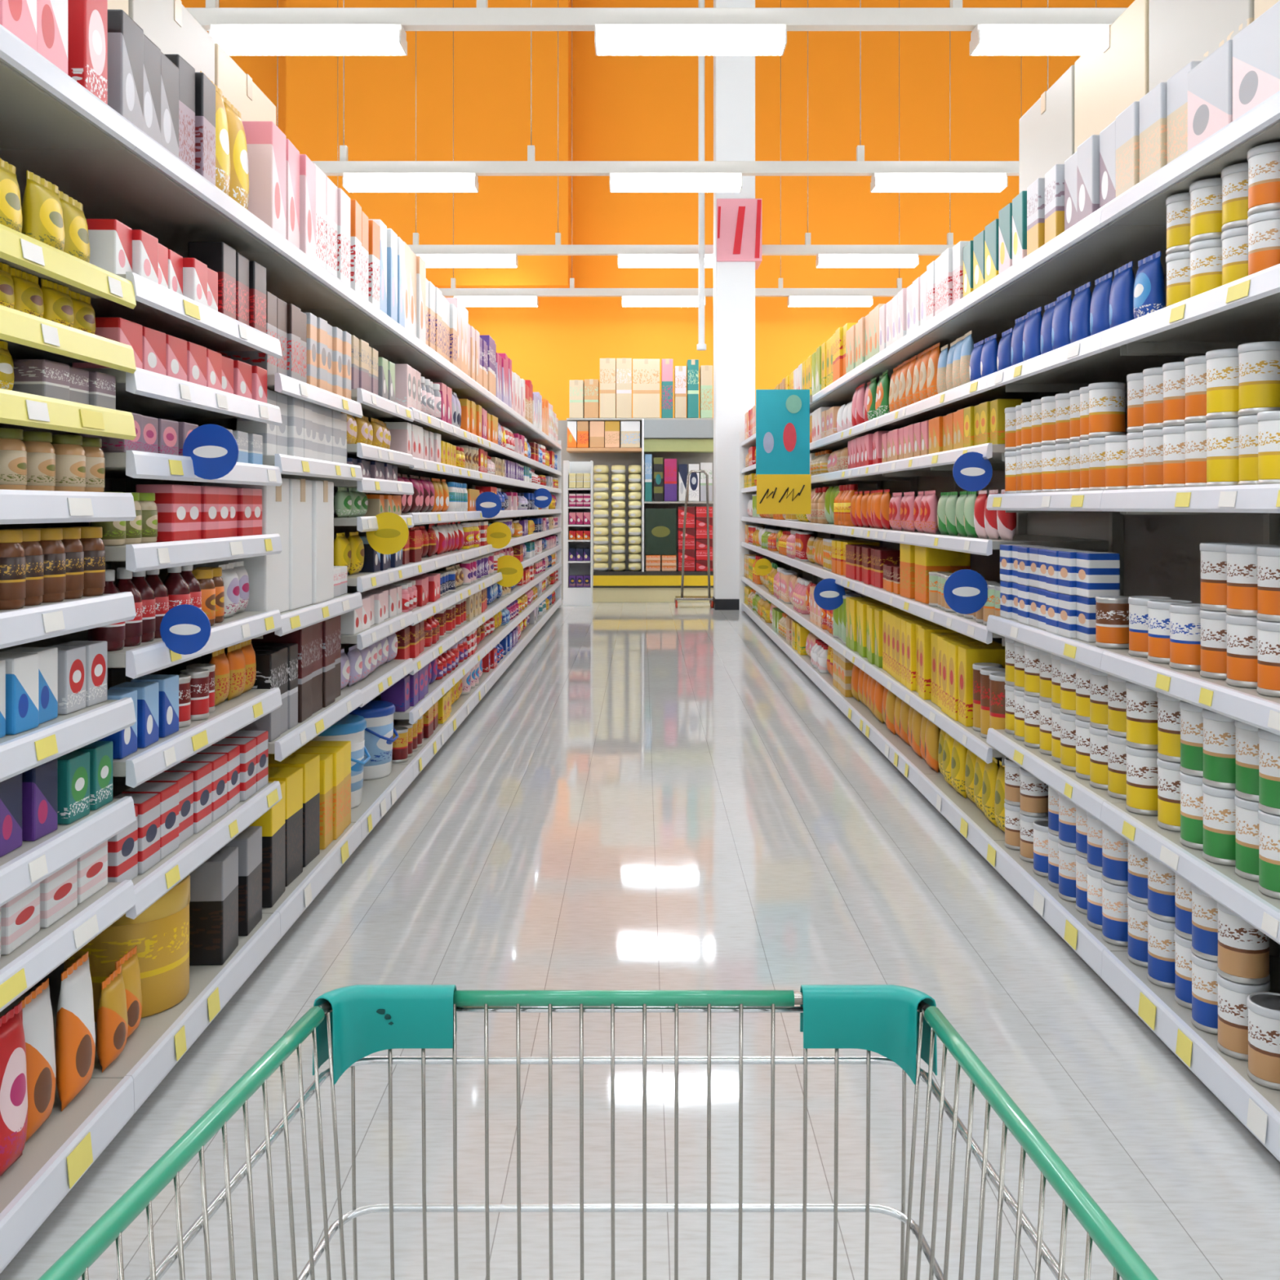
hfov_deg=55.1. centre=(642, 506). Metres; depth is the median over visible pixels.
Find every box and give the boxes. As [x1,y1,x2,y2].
[0,0,36,51]
[0,647,57,724]
[0,653,38,734]
[0,659,5,737]
[0,773,22,857]
[0,882,39,955]
[0,906,0,958]
[12,359,69,400]
[22,758,57,840]
[36,0,67,74]
[40,858,77,928]
[45,645,85,714]
[53,640,107,706]
[56,751,89,824]
[67,0,107,104]
[69,366,88,404]
[72,317,142,368]
[72,741,112,809]
[77,840,107,903]
[80,410,142,452]
[85,218,132,274]
[88,371,115,409]
[97,689,137,759]
[107,9,143,131]
[107,805,137,882]
[108,681,158,747]
[112,793,159,874]
[121,782,178,859]
[130,674,178,737]
[132,229,158,284]
[135,484,188,542]
[142,326,165,375]
[142,415,158,453]
[143,34,160,144]
[145,772,193,844]
[157,418,178,455]
[158,243,168,288]
[160,51,178,157]
[163,762,211,833]
[164,53,195,170]
[165,333,186,381]
[168,248,182,294]
[177,422,198,455]
[181,753,226,822]
[182,257,207,306]
[186,341,206,386]
[187,241,235,319]
[187,484,200,539]
[189,846,238,965]
[195,72,215,185]
[196,745,239,811]
[200,485,218,538]
[201,650,279,742]
[206,348,222,391]
[207,267,217,311]
[212,737,256,800]
[214,290,276,374]
[218,486,230,537]
[222,355,233,394]
[224,646,288,734]
[224,826,262,936]
[225,730,268,791]
[230,487,237,537]
[232,430,248,462]
[233,360,252,399]
[235,252,248,325]
[235,643,297,729]
[236,389,276,455]
[236,488,253,536]
[242,121,285,238]
[248,261,266,333]
[248,433,262,464]
[249,781,284,907]
[251,625,311,722]
[252,365,266,403]
[252,488,262,535]
[268,754,319,866]
[268,767,302,886]
[276,297,287,376]
[276,392,287,454]
[285,138,299,248]
[287,303,300,380]
[287,395,303,457]
[291,746,343,839]
[299,154,315,261]
[300,311,306,382]
[302,741,351,830]
[303,312,316,386]
[303,400,311,458]
[311,403,317,459]
[311,621,322,714]
[313,163,326,268]
[316,317,327,391]
[317,404,324,460]
[319,754,333,849]
[322,617,334,707]
[324,407,332,461]
[326,176,337,277]
[327,323,332,392]
[332,326,342,396]
[332,409,341,462]
[333,565,346,595]
[333,567,340,597]
[334,614,340,698]
[337,187,350,286]
[340,606,362,635]
[341,413,346,463]
[342,331,351,399]
[346,457,357,465]
[350,199,361,295]
[351,334,359,389]
[355,590,388,619]
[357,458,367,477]
[359,339,368,391]
[359,536,380,572]
[360,591,384,623]
[361,210,368,300]
[361,594,374,626]
[361,596,370,631]
[362,494,384,516]
[364,535,387,570]
[364,535,391,568]
[367,460,370,478]
[368,219,380,309]
[368,346,371,392]
[369,587,396,617]
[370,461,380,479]
[371,347,377,395]
[372,219,386,314]
[377,357,387,399]
[377,585,401,614]
[379,462,384,479]
[381,675,409,711]
[383,422,411,453]
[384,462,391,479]
[384,494,391,512]
[386,228,397,322]
[387,360,395,402]
[391,464,392,479]
[391,494,398,515]
[391,551,399,567]
[392,464,397,480]
[393,626,409,659]
[395,364,411,408]
[397,236,404,328]
[398,495,401,515]
[399,548,402,565]
[402,536,408,564]
[402,577,426,606]
[404,241,410,332]
[407,623,419,657]
[407,671,418,706]
[408,529,421,562]
[409,576,428,603]
[410,249,416,336]
[411,367,416,408]
[411,423,417,457]
[415,574,437,601]
[416,256,426,343]
[416,370,420,410]
[417,426,422,458]
[417,620,423,653]
[418,666,424,701]
[421,573,439,599]
[422,429,423,458]
[423,429,428,460]
[423,705,433,737]
[424,663,428,695]
[426,278,428,345]
[428,280,435,350]
[428,431,433,461]
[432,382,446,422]
[433,433,440,462]
[433,700,438,730]
[435,286,441,355]
[438,693,447,724]
[440,440,445,463]
[441,294,445,358]
[445,297,461,369]
[445,298,449,361]
[445,442,449,464]
[445,690,449,718]
[446,386,452,424]
[448,688,451,712]
[449,303,457,367]
[449,444,453,465]
[453,444,456,466]
[458,399,470,432]
[461,302,465,373]
[463,521,480,546]
[464,632,471,657]
[465,308,468,375]
[466,488,472,511]
[466,595,472,621]
[468,324,470,377]
[470,325,475,380]
[470,400,475,434]
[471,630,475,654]
[472,488,475,511]
[473,591,478,617]
[475,329,479,384]
[475,404,476,435]
[475,486,492,492]
[475,489,478,511]
[475,628,476,650]
[476,404,481,437]
[478,448,484,472]
[478,590,481,614]
[480,334,492,393]
[480,337,482,386]
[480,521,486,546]
[481,408,484,438]
[481,588,484,613]
[482,339,486,389]
[482,651,490,671]
[484,410,487,439]
[484,450,487,472]
[484,587,487,609]
[486,345,488,390]
[487,413,490,440]
[490,414,495,443]
[490,457,497,475]
[490,648,497,668]
[492,338,494,395]
[494,343,496,396]
[495,417,497,444]
[496,352,499,399]
[497,353,506,404]
[497,457,500,475]
[499,355,502,400]
[499,635,507,654]
[500,458,506,477]
[501,459,504,476]
[502,357,506,404]
[502,548,506,555]
[504,492,513,510]
[506,356,508,405]
[506,459,510,477]
[506,546,511,555]
[506,632,511,651]
[508,358,511,408]
[510,461,512,478]
[510,629,515,647]
[511,371,513,409]
[511,544,521,561]
[512,462,515,479]
[512,520,526,535]
[513,372,517,412]
[513,433,519,453]
[513,492,517,510]
[513,626,518,644]
[515,462,518,479]
[516,574,523,585]
[517,374,519,414]
[519,435,524,455]
[520,377,520,414]
[520,378,524,417]
[520,493,529,509]
[520,518,539,532]
[520,543,523,561]
[523,466,526,481]
[523,542,531,557]
[523,564,530,580]
[523,568,529,582]
[523,569,527,584]
[524,379,531,422]
[524,383,526,419]
[526,385,528,420]
[526,466,528,481]
[526,520,528,534]
[528,386,529,422]
[528,442,535,460]
[528,520,531,534]
[528,520,533,533]
[528,541,534,555]
[528,608,536,624]
[529,493,534,509]
[530,563,533,580]
[531,384,533,424]
[533,391,540,429]
[533,393,535,426]
[534,540,541,554]
[534,582,541,596]
[535,395,536,426]
[535,444,538,462]
[536,396,537,427]
[536,537,549,549]
[536,606,537,622]
[537,516,553,528]
[538,444,542,452]
[538,518,542,532]
[540,395,542,431]
[542,398,546,434]
[542,400,542,431]
[542,401,545,433]
[542,445,545,464]
[542,517,546,530]
[544,536,552,547]
[545,475,550,486]
[546,400,548,435]
[547,450,553,468]
[547,517,551,529]
[548,403,550,436]
[549,403,551,437]
[550,476,552,487]
[551,404,552,439]
[552,411,554,439]
[554,413,556,441]
[555,568,558,580]
[556,417,558,443]
[567,421,577,448]
[568,473,576,488]
[568,493,576,506]
[568,512,576,524]
[568,530,576,539]
[568,548,576,560]
[568,574,576,586]
[576,473,583,488]
[576,493,583,506]
[576,512,583,524]
[576,530,583,539]
[576,548,583,560]
[576,574,583,586]
[577,421,589,448]
[583,473,590,488]
[583,493,590,506]
[583,512,590,524]
[583,530,590,539]
[583,548,590,560]
[583,574,590,586]
[589,421,604,448]
[604,421,619,448]
[621,421,639,448]
[644,453,652,501]
[644,508,675,555]
[645,555,660,559]
[645,560,660,565]
[645,565,660,571]
[653,457,662,501]
[661,555,675,559]
[661,560,675,565]
[661,564,675,571]
[663,458,676,501]
[677,506,694,517]
[677,517,694,528]
[677,528,694,538]
[677,538,694,549]
[677,549,694,559]
[677,560,694,570]
[678,463,687,501]
[688,463,698,501]
[695,506,712,517]
[695,517,712,528]
[695,528,712,538]
[695,538,712,549]
[695,549,712,559]
[695,560,712,570]
[699,462,712,501]
[744,414,745,439]
[744,554,761,576]
[744,586,749,603]
[745,412,747,439]
[745,475,747,488]
[745,555,746,577]
[746,524,764,542]
[746,555,764,578]
[746,587,752,604]
[747,412,748,437]
[747,474,749,487]
[748,409,750,437]
[748,448,750,466]
[750,409,751,435]
[750,473,755,486]
[751,408,752,435]
[751,446,755,465]
[752,406,754,434]
[754,404,755,433]
[772,608,779,629]
[773,608,781,631]
[777,610,784,633]
[782,377,785,389]
[785,375,789,389]
[786,615,790,640]
[786,617,793,644]
[789,373,791,389]
[791,371,793,389]
[791,619,795,645]
[792,621,797,649]
[793,368,796,389]
[796,367,798,389]
[796,622,800,650]
[797,625,825,654]
[798,363,802,389]
[802,360,805,389]
[805,358,808,389]
[808,355,811,395]
[809,453,815,474]
[809,586,815,622]
[811,351,815,395]
[812,412,813,441]
[813,408,817,441]
[813,587,817,625]
[815,351,816,393]
[816,346,821,393]
[817,407,831,439]
[817,589,848,627]
[821,342,826,390]
[821,410,826,438]
[826,338,830,386]
[826,408,829,436]
[829,406,840,435]
[830,336,832,383]
[831,540,865,573]
[832,333,835,382]
[832,648,837,688]
[835,327,842,380]
[836,541,871,575]
[837,652,840,691]
[840,654,853,697]
[842,322,857,376]
[843,542,879,575]
[845,328,849,373]
[845,544,867,577]
[845,596,871,648]
[848,440,850,468]
[849,324,855,371]
[849,545,872,579]
[849,598,877,651]
[850,439,853,468]
[853,438,856,467]
[855,322,857,367]
[856,436,861,467]
[856,546,878,581]
[856,600,881,653]
[857,316,865,365]
[858,602,888,657]
[861,435,864,466]
[862,546,884,582]
[863,547,886,584]
[864,433,872,466]
[865,313,869,360]
[866,604,892,658]
[867,606,897,664]
[869,308,874,358]
[871,548,893,586]
[872,433,874,464]
[874,303,884,355]
[874,431,889,463]
[874,549,899,588]
[874,608,900,667]
[879,303,885,351]
[881,432,887,462]
[882,609,906,671]
[883,564,899,590]
[885,299,892,347]
[886,565,899,592]
[886,612,910,675]
[887,432,888,462]
[888,431,892,461]
[891,613,916,678]
[892,294,897,343]
[892,428,898,460]
[893,566,899,594]
[895,616,923,682]
[897,288,906,340]
[898,426,903,459]
[899,543,915,599]
[901,618,928,686]
[903,426,907,458]
[906,284,912,334]
[906,621,937,690]
[907,423,914,457]
[912,276,919,329]
[914,422,921,456]
[915,545,970,604]
[915,624,943,693]
[918,626,957,699]
[920,271,926,325]
[920,420,928,455]
[926,260,934,320]
[928,418,933,453]
[931,632,965,705]
[933,416,942,453]
[934,255,941,315]
[937,635,973,707]
[941,248,952,311]
[941,639,996,715]
[942,415,946,451]
[946,412,953,450]
[947,642,1001,720]
[952,240,969,303]
[953,411,956,449]
[956,408,964,448]
[957,645,1004,726]
[963,240,973,297]
[964,406,973,447]
[973,230,984,290]
[973,404,979,445]
[979,401,990,444]
[984,218,998,283]
[990,399,1022,444]
[998,202,1012,274]
[1000,544,1028,582]
[1000,580,1013,618]
[1012,191,1026,265]
[1012,545,1046,582]
[1012,582,1018,620]
[1017,546,1053,586]
[1017,584,1030,624]
[1026,177,1044,255]
[1029,547,1062,587]
[1029,586,1039,627]
[1038,548,1076,589]
[1038,588,1048,630]
[1044,164,1064,244]
[1045,591,1060,635]
[1046,549,1083,592]
[1057,551,1092,595]
[1058,593,1078,638]
[1064,151,1076,231]
[1076,134,1099,222]
[1076,551,1119,597]
[1076,595,1096,642]
[1099,120,1115,208]
[1115,101,1139,197]
[1139,82,1166,182]
[1166,61,1201,164]
[1187,40,1232,150]
[1232,0,1279,120]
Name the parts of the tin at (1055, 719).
lid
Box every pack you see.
[593,465,608,473]
[593,474,608,482]
[593,482,608,491]
[593,491,608,500]
[593,500,608,509]
[593,509,608,517]
[593,518,608,526]
[593,526,608,535]
[593,535,608,544]
[593,544,608,553]
[593,553,608,562]
[593,562,608,571]
[611,465,625,473]
[611,474,625,482]
[611,482,625,491]
[611,491,625,500]
[611,500,625,509]
[611,509,625,517]
[611,518,625,526]
[611,526,625,535]
[611,535,625,544]
[611,544,625,553]
[611,553,625,562]
[611,562,625,571]
[628,465,641,473]
[628,474,641,482]
[628,482,641,491]
[628,491,641,500]
[628,500,641,509]
[628,509,641,517]
[628,518,641,526]
[628,526,641,535]
[628,535,641,544]
[628,544,641,553]
[628,553,641,562]
[628,562,641,571]
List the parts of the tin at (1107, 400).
lid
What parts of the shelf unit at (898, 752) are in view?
price rail, price rail, price rail, price rail, price rail, price rail, price rail, shelf, shelf, shelf, shelf, shelf, shelf, shelf, panel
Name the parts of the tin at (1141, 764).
lid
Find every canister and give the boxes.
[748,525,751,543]
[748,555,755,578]
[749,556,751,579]
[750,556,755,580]
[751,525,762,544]
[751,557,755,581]
[752,494,754,517]
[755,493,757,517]
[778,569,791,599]
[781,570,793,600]
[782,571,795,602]
[783,572,797,604]
[787,514,791,520]
[791,514,799,520]
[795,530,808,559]
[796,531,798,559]
[798,531,813,559]
[799,531,814,561]
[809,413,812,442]
[809,415,810,442]
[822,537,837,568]
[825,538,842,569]
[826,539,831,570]
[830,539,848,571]
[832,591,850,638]
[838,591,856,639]
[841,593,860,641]
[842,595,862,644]
[972,662,1002,731]
[980,667,1004,738]
[989,672,1005,729]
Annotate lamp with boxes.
[208,23,407,55]
[342,172,478,192]
[416,253,517,267]
[453,295,537,306]
[594,23,786,55]
[609,172,742,192]
[617,253,713,267]
[622,295,705,306]
[787,295,873,306]
[815,253,919,267]
[870,172,1007,192]
[969,23,1111,55]
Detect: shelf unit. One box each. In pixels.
[0,24,136,1273]
[0,123,282,1113]
[130,234,363,939]
[268,295,413,841]
[333,333,448,780]
[368,360,475,738]
[407,380,494,707]
[432,395,510,684]
[454,407,523,664]
[472,417,533,649]
[487,424,542,637]
[500,431,550,626]
[511,436,555,617]
[520,441,561,609]
[741,437,786,616]
[748,433,798,624]
[757,517,812,635]
[768,488,829,648]
[780,413,850,663]
[795,393,875,684]
[814,377,909,709]
[839,355,953,742]
[871,325,1015,791]
[917,280,1108,861]
[986,205,1263,978]
[1100,90,1279,1161]
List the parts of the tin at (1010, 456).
lid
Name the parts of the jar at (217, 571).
lid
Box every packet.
[0,262,14,308]
[0,341,14,390]
[9,266,44,317]
[40,278,74,327]
[68,289,95,334]
[208,648,230,706]
[217,563,239,618]
[226,643,245,700]
[227,560,249,613]
[240,639,256,693]
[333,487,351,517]
[333,533,351,573]
[340,648,350,689]
[341,412,353,444]
[346,644,362,686]
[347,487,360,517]
[347,531,364,574]
[349,414,356,444]
[354,414,368,444]
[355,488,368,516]
[358,646,371,680]
[363,416,373,444]
[368,643,377,673]
[369,417,382,447]
[374,640,382,668]
[377,420,387,448]
[377,637,388,667]
[382,422,391,448]
[386,632,397,663]
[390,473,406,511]
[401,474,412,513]
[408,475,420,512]
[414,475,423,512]
[414,526,423,555]
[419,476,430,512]
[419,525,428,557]
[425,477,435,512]
[426,523,439,555]
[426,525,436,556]
[428,662,431,684]
[429,658,437,684]
[435,523,446,554]
[441,522,448,553]
[443,522,452,552]
[451,684,456,704]
[452,394,456,425]
[453,391,460,427]
[455,680,460,701]
[456,395,461,427]
[459,678,462,694]
[493,613,498,628]
[497,422,500,444]
[497,610,502,627]
[498,423,502,445]
[522,542,526,557]
[522,617,526,631]
[542,537,546,549]
[754,473,756,485]
[758,528,763,545]
[763,575,768,588]
[764,561,771,587]
[788,574,794,601]
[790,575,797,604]
[805,582,813,613]
[808,583,816,608]
[824,486,833,524]
[829,485,838,523]
[834,486,839,498]
[836,448,844,470]
[840,446,848,470]
[850,491,858,526]
[854,491,863,527]
[860,490,870,527]
[866,490,874,528]
[871,490,877,528]
[873,489,883,528]
[880,488,892,529]
[888,493,897,529]
[892,492,902,530]
[900,492,909,531]
[904,491,915,532]
[913,491,924,532]
[920,490,929,533]
[924,490,938,533]
[937,492,949,534]
[945,491,958,535]
[955,491,967,536]
[963,491,977,537]
[973,489,987,538]
[984,489,999,539]
[996,489,1016,540]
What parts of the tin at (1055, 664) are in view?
lid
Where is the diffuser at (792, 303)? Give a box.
[788,299,871,306]
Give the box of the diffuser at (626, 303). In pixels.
[622,299,697,306]
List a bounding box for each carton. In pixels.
[106,0,128,14]
[128,0,214,84]
[194,478,288,613]
[214,42,275,124]
[287,478,311,610]
[311,480,333,604]
[568,379,584,417]
[584,378,599,417]
[600,358,616,417]
[616,358,631,417]
[632,358,659,417]
[661,358,672,417]
[674,365,686,417]
[686,359,698,417]
[699,364,712,417]
[1018,65,1074,193]
[1074,0,1148,152]
[1148,0,1253,92]
[1253,0,1279,20]
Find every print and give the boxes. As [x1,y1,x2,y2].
[763,431,773,453]
[782,422,796,451]
[786,395,801,413]
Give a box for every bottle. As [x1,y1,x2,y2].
[88,568,124,651]
[115,567,142,646]
[131,570,155,642]
[145,568,168,638]
[163,566,190,609]
[180,564,201,609]
[423,619,431,647]
[426,616,437,644]
[431,614,439,640]
[435,657,443,679]
[437,654,446,676]
[441,650,452,673]
[446,648,455,671]
[487,455,493,474]
[487,460,490,473]
[488,456,494,474]
[493,645,499,662]
[495,644,501,660]
[497,488,504,510]
[497,642,502,658]
[500,609,506,625]
[502,608,508,623]
[505,607,510,622]
[511,520,519,537]
[513,520,521,536]
[515,598,521,612]
[517,493,523,510]
[517,600,519,613]
[518,595,524,609]
[520,493,527,509]
[521,594,527,607]
[524,591,530,604]
[530,469,535,483]
[530,587,535,599]
[531,472,533,483]
[532,470,537,484]
[537,444,542,463]
[545,447,549,466]
[545,452,546,465]
[545,598,548,609]
[548,497,554,509]
[747,589,754,606]
[751,591,755,608]
[752,527,758,545]
[752,555,759,582]
[752,591,758,610]
[754,555,761,583]
[755,527,763,546]
[755,556,764,584]
[756,594,760,613]
[758,595,763,615]
[760,597,766,617]
[761,528,767,547]
[762,599,767,618]
[763,528,768,548]
[764,600,768,619]
[764,600,772,622]
[765,528,773,548]
[766,529,771,549]
[768,529,776,550]
[768,562,777,591]
[768,563,777,592]
[769,530,776,551]
[770,564,779,595]
[772,530,778,551]
[773,567,782,595]
[775,568,784,596]
[776,576,779,599]
[778,514,785,519]
[778,530,787,554]
[778,613,786,635]
[780,531,786,554]
[780,613,787,636]
[782,531,789,555]
[782,619,786,638]
[784,531,791,555]
[784,623,786,639]
[786,529,791,555]
[787,529,797,556]
[788,530,795,557]
[791,535,795,558]
[793,577,803,609]
[795,578,805,611]
[796,579,808,613]
[800,581,811,614]
[810,452,818,475]
[810,488,818,523]
[810,639,822,665]
[812,640,824,668]
[813,451,821,475]
[813,487,822,523]
[816,450,825,475]
[816,643,827,670]
[817,486,834,524]
[818,644,829,673]
[820,449,832,474]
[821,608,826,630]
[826,609,828,631]
[828,609,831,633]
[831,609,832,634]
[833,484,844,524]
[838,484,846,525]
[840,484,849,525]
[844,484,858,526]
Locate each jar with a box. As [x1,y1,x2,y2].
[0,427,26,489]
[0,529,26,609]
[3,528,44,605]
[22,431,55,490]
[26,528,66,602]
[47,527,84,599]
[50,434,85,491]
[70,526,105,596]
[81,437,104,492]
[88,492,125,546]
[123,492,142,544]
[137,493,157,543]
[191,568,215,626]
[195,566,224,623]
[388,583,409,612]
[392,582,413,610]
[396,580,417,608]
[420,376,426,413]
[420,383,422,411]
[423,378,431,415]
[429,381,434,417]
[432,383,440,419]
[440,481,456,511]
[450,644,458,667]
[454,482,458,511]
[455,523,470,549]
[456,446,461,466]
[457,482,461,511]
[457,522,471,548]
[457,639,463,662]
[458,483,463,511]
[459,447,464,467]
[462,483,467,511]
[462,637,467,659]
[470,522,473,547]
[472,522,479,546]
[493,551,497,573]
[499,549,504,556]
[506,604,511,620]
[510,603,513,619]
[511,601,515,617]
[515,600,518,615]
[524,437,526,456]
[528,467,531,482]
[537,475,543,484]
[537,602,542,616]
[542,558,545,571]
[542,599,546,612]
[546,517,549,529]
[547,555,550,567]
[549,554,551,566]
[549,572,553,584]
[552,477,555,488]
[554,534,558,545]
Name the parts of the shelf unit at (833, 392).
price rail, price rail, price rail, price rail, price rail, price rail, price rail, shelf, shelf, shelf, shelf, shelf, panel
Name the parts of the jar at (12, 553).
lid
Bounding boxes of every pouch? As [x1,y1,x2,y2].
[0,158,22,232]
[0,1001,27,1176]
[17,977,55,1142]
[21,170,64,251]
[55,951,95,1111]
[58,190,89,262]
[96,964,128,1072]
[115,945,142,1037]
[200,71,230,195]
[222,95,248,209]
[431,478,439,511]
[435,478,443,511]
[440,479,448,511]
[445,566,452,570]
[448,522,454,551]
[451,521,458,551]
[451,565,458,586]
[455,564,463,586]
[456,521,464,550]
[476,626,479,644]
[479,659,482,677]
[480,623,484,641]
[484,622,486,636]
[485,619,490,635]
[487,585,493,604]
[488,617,494,634]
[491,584,495,602]
[495,582,497,597]
[497,583,502,598]
[500,425,506,447]
[501,491,508,509]
[502,426,510,448]
[506,427,512,450]
[507,518,514,536]
[510,430,515,451]
[526,441,530,457]
[527,614,529,624]
[545,555,548,568]
[546,575,551,585]
[748,499,752,516]
[769,603,773,622]
[776,529,782,551]
[795,514,802,521]
[800,514,808,521]
[805,631,813,656]
[806,488,813,522]
[806,536,815,563]
[808,634,817,655]
[809,488,815,516]
[812,537,818,564]
[812,636,819,646]
[813,537,822,565]
[817,537,822,565]
[819,542,822,564]
[826,453,831,472]
[826,645,831,673]
[828,450,836,471]
[829,648,832,675]
[832,448,841,471]
[835,404,845,432]
[841,401,851,430]
[846,401,853,428]
[850,664,859,701]
[851,386,859,426]
[855,383,865,424]
[857,668,865,705]
[862,672,868,706]
[863,381,871,422]
[866,377,877,420]
[866,675,871,711]
[869,677,876,715]
[873,681,884,723]
[875,374,882,417]
[878,369,890,416]
[881,687,888,723]
[884,689,896,734]
[888,366,897,412]
[893,363,902,410]
[893,696,902,737]
[898,359,910,408]
[899,700,910,746]
[905,355,916,405]
[907,706,914,746]
[911,709,922,758]
[912,351,924,403]
[919,346,931,400]
[920,715,927,759]
[924,719,940,772]
[926,342,941,397]
[936,344,948,394]
[937,728,946,773]
[942,733,954,787]
[945,340,955,390]
[951,739,967,798]
[952,335,964,387]
[960,330,973,384]
[964,749,977,803]
[968,339,984,381]
[973,755,986,812]
[980,333,998,377]
[982,757,999,826]
[994,760,1004,832]
[996,328,1013,371]
[1010,314,1026,365]
[1022,306,1042,360]
[1040,300,1057,354]
[1051,290,1072,350]
[1069,281,1092,342]
[1089,271,1112,335]
[1109,261,1134,328]
[1133,251,1165,318]
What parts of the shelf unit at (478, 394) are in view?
panel, shelf, shelf, shelf, shelf, shelf, shelf, shelf, price rail, price rail, price rail, price rail, price rail, price rail, price rail, price rail, price rail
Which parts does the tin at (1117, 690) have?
lid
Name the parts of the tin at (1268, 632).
lid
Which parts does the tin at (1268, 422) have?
lid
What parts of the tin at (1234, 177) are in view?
lid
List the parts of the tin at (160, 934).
lid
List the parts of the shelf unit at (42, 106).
shelf, shelf, shelf, shelf, shelf, shelf, shelf, shelf, shelf, price rail, price rail, price rail, price rail, price rail, price rail, price rail, price rail, price rail, price rail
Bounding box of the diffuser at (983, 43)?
[971,31,1103,55]
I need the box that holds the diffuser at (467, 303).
[458,299,537,306]
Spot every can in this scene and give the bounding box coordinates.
[177,674,191,728]
[179,668,209,720]
[186,663,215,712]
[391,726,408,763]
[393,722,413,756]
[396,719,417,751]
[417,715,422,746]
[422,714,423,741]
[431,572,448,593]
[433,609,444,638]
[438,570,455,592]
[440,573,445,595]
[440,574,442,596]
[444,608,445,635]
[445,605,453,633]
[452,604,455,631]
[453,444,468,468]
[455,560,471,585]
[455,601,461,626]
[460,600,463,625]
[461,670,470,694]
[463,598,466,622]
[466,560,473,583]
[467,446,471,469]
[469,558,476,582]
[471,447,475,470]
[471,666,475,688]
[474,557,481,580]
[474,558,477,581]
[475,448,478,471]
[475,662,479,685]
[480,555,484,577]
[482,555,488,577]
[484,554,489,575]
[488,553,493,574]
[489,520,506,524]
[494,519,510,527]
[501,586,504,596]
[504,586,506,595]
[506,586,510,595]
[509,519,512,538]
[518,463,519,479]
[520,465,521,480]
[521,466,524,480]
[533,561,537,575]
[537,560,539,574]
[539,560,541,573]
[555,453,557,469]
[928,571,949,606]
[937,573,952,608]
[940,573,951,609]
[944,575,955,612]
[964,579,986,618]
[973,580,996,620]
[975,582,999,622]
[982,583,999,625]
[994,585,1000,616]
[1095,595,1128,648]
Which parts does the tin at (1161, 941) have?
lid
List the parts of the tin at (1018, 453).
lid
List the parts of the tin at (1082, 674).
lid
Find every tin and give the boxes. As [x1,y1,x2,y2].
[63,875,190,1022]
[1004,407,1017,451]
[1004,451,1016,493]
[1004,636,1014,685]
[1004,684,1014,734]
[1004,757,1020,806]
[1004,802,1020,850]
[1013,640,1024,691]
[1013,688,1024,741]
[1015,404,1022,449]
[1015,449,1021,493]
[1019,766,1048,817]
[1019,813,1048,862]
[1021,401,1031,448]
[1021,448,1031,493]
[1023,644,1039,697]
[1023,693,1039,748]
[1031,399,1042,447]
[1031,446,1041,493]
[1032,819,1048,877]
[1039,649,1052,702]
[1039,699,1052,755]
[1040,395,1056,445]
[1040,444,1055,492]
[1047,831,1058,888]
[1048,786,1058,835]
[1051,653,1060,708]
[1051,706,1060,762]
[1054,392,1071,444]
[1054,443,1070,492]
[1057,792,1075,848]
[1057,842,1076,902]
[1059,657,1075,715]
[1059,711,1075,771]
[1069,390,1080,442]
[1069,441,1079,491]
[1075,662,1090,721]
[1075,718,1090,780]
[1075,804,1087,858]
[1075,853,1087,914]
[1079,386,1089,439]
[1079,440,1088,490]
[1086,812,1102,871]
[1086,866,1102,929]
[1088,382,1126,438]
[1088,437,1105,490]
[1088,667,1108,729]
[1088,725,1108,790]
[1101,822,1128,886]
[1101,879,1128,946]
[1104,435,1127,489]
[1106,673,1126,737]
[1106,733,1126,799]
[1125,680,1157,750]
[1125,744,1158,815]
[1126,372,1144,432]
[1126,431,1143,488]
[1127,840,1147,904]
[1127,897,1147,967]
[1128,595,1172,657]
[1142,367,1164,430]
[1142,428,1163,488]
[1146,853,1175,922]
[1146,913,1175,989]
[1147,599,1192,663]
[1156,691,1180,763]
[1156,757,1181,831]
[1162,361,1186,426]
[1162,426,1185,488]
[1165,191,1191,255]
[1165,250,1190,306]
[1168,603,1200,671]
[1173,932,1191,1009]
[1174,873,1191,940]
[1179,700,1203,777]
[1179,771,1203,850]
[1184,355,1207,423]
[1184,422,1206,487]
[1189,177,1222,244]
[1189,238,1222,297]
[1191,884,1217,962]
[1191,951,1217,1035]
[1200,542,1249,611]
[1200,608,1226,679]
[1202,708,1235,789]
[1202,782,1235,866]
[1205,348,1239,420]
[1205,418,1239,486]
[1217,902,1270,985]
[1217,972,1270,1061]
[1221,162,1248,232]
[1221,226,1248,285]
[1226,544,1279,617]
[1226,613,1257,688]
[1234,719,1258,801]
[1234,795,1258,881]
[1237,341,1279,416]
[1237,414,1258,484]
[1247,142,1279,217]
[1247,209,1279,275]
[1247,991,1279,1090]
[1256,546,1279,622]
[1256,619,1279,697]
[1257,410,1279,484]
[1257,728,1279,815]
[1257,808,1279,899]

